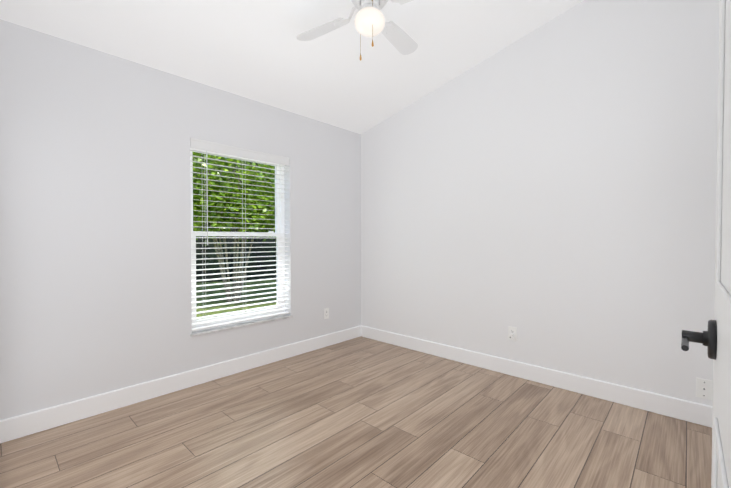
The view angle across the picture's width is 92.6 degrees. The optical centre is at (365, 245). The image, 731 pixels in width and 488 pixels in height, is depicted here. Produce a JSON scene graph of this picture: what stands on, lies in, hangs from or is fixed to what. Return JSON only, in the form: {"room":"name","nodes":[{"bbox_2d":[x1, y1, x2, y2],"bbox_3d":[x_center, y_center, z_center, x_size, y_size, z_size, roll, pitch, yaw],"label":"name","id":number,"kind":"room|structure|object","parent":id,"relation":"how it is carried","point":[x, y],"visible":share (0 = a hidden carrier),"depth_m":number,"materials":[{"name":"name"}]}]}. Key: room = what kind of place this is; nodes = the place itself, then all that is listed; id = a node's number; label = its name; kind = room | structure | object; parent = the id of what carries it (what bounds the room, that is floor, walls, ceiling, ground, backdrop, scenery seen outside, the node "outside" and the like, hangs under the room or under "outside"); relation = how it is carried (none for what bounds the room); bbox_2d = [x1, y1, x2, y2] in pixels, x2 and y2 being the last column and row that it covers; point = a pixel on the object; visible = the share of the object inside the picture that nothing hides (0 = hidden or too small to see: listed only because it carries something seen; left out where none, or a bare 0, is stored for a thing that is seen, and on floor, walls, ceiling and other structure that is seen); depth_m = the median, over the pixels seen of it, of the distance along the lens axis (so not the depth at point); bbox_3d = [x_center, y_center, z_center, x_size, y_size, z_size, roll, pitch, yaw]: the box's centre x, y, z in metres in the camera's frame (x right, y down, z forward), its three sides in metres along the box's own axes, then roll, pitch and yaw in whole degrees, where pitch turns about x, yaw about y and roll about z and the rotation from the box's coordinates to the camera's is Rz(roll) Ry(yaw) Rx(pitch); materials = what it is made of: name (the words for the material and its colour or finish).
{"room":"empty bedroom","nodes":[
{"label":"empty bedroom","id":0,"kind":"room"},
{"bbox_2d":[0,19,360,419],"bbox_3d":[-1.173,-0.105,3.164,0.200,2.460,3.480,1,1,43],"label":"wall","id":1,"kind":"structure","parent":0,"point":[95,241],"depth_m":2.45,"materials":[{"name":"white paint"}]},
{"bbox_2d":[0,326,360,442],"bbox_3d":[-1.095,1.059,3.111,0.014,0.129,3.052,1,1,43],"label":"baseboard","id":2,"kind":"structure","parent":1,"relation":"attached to","point":[19,426],"depth_m":2.57,"materials":[{"name":"white"}]},
{"bbox_2d":[190,148,284,327],"bbox_3d":[-1.164,-0.078,3.219,0.080,1.565,0.946,1,1,43],"label":"window","id":3,"kind":"structure","parent":1,"relation":"in","point":[279,228],"depth_m":3.35,"materials":[{"name":"white plastic"}]},
{"bbox_2d":[190,138,289,331],"bbox_3d":[-1.091,-0.083,3.151,0.066,1.550,0.940,1,1,43],"label":"window blinds","id":4,"kind":"object","parent":3,"relation":"attached to","point":[206,146],"visible":0.83,"depth_m":3.09,"materials":[{"name":"white plastic"}]},
{"bbox_2d":[190,314,292,336],"bbox_3d":[-1.099,0.715,3.172,0.116,0.020,0.970,1,1,43],"label":"window sill","id":5,"kind":"structure","parent":1,"relation":"attached to","point":[227,327],"depth_m":3.09,"materials":[{"name":"wood"}]},
{"bbox_2d":[324,308,328,318],"bbox_3d":[-0.428,0.751,3.832,0.008,0.115,0.070,1,1,43],"label":"electrical outlet","id":6,"kind":"object","parent":1,"relation":"attached to","point":[326,313],"visible":1,"depth_m":3.83,"materials":[{"name":"white plastic"}]},
{"bbox_2d":[0,0,582,133],"bbox_3d":[0.042,-1.746,2.012,3.510,0.994,3.480,1,1,43],"label":"ceiling","id":7,"kind":"structure","parent":0,"point":[256,50],"depth_m":2.62,"materials":[{"name":"white paint"}]},
{"bbox_2d":[296,0,417,60],"bbox_3d":[0.024,-1.378,2.021,0.834,0.577,0.834,0,1,-11],"label":"ceiling fan","id":8,"kind":"object","parent":7,"relation":"hanging from","point":[369,21],"visible":1,"depth_m":2.09,"materials":[{"name":"white plastic"}]},
{"bbox_2d":[0,336,711,487],"bbox_3d":[0.042,1.220,2.063,3.510,0.150,3.480,1,1,43],"label":"floor","id":9,"kind":"structure","parent":0,"point":[361,412],"depth_m":2.09,"materials":[{"name":"brown wood"}]},
{"bbox_2d":[361,0,719,405],"bbox_3d":[1.155,-0.490,3.238,3.510,3.228,0.200,1,1,43],"label":"wall","id":10,"kind":"structure","parent":0,"point":[547,190],"depth_m":2.72,"materials":[{"name":"white paint"}]},
{"bbox_2d":[508,326,516,340],"bbox_3d":[1.258,0.763,3.004,0.070,0.115,0.035,1,1,43],"label":"electrical outlet","id":11,"kind":"object","parent":10,"relation":"attached to","point":[512,333],"visible":1,"depth_m":3.00,"materials":[{"name":"white plastic"}]},
{"bbox_2d":[360,325,712,427],"bbox_3d":[1.083,1.058,3.186,3.110,0.129,0.014,1,1,43],"label":"baseboard","id":12,"kind":"structure","parent":10,"relation":"attached to","point":[690,411],"depth_m":2.74,"materials":[{"name":"white"}]},
{"bbox_2d":[696,378,712,399],"bbox_3d":[2.142,0.909,2.209,0.076,0.124,0.007,1,1,43],"label":"electrical outlet plate","id":13,"kind":"object","parent":10,"relation":"attached to","point":[704,388],"visible":1,"depth_m":2.21,"materials":[{"name":"white plastic"}]},
{"bbox_3d":[-1.071,-0.448,0.830,3.510,3.228,0.200,1,1,43],"label":"wall","id":14,"kind":"structure","parent":0,"visible":0},
{"bbox_2d":[681,0,730,487],"bbox_3d":[0.311,0.151,0.293,0.076,2.032,0.852,1,1,43],"label":"door","id":15,"kind":"structure","parent":14,"relation":"in","point":[715,338],"depth_m":0.47,"materials":[{"name":"white paint"}]},
{"label":"outside","id":16,"kind":"structure","parent":0,"visible":0},
{"bbox_2d":[196,279,275,319],"bbox_3d":[-8.584,1.176,14.750,57.000,0.001,60.000,1,1,43],"label":"lawn","id":17,"kind":"structure","parent":16,"point":[234,304],"depth_m":8.55,"materials":[{"name":"green plant"}]},
{"bbox_2d":[192,152,275,301],"bbox_3d":[-2.997,-1.854,8.068,6.260,6.298,7.009,1,1,43],"label":"tree","id":18,"kind":"object","parent":17,"relation":"on","point":[220,209],"depth_m":6.71,"materials":[{"name":"green plant"}]},
{"bbox_2d":[193,161,275,282],"bbox_3d":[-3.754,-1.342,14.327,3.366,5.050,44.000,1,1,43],"label":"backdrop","id":19,"kind":"object","parent":17,"relation":"on","point":[211,245],"depth_m":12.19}
]}

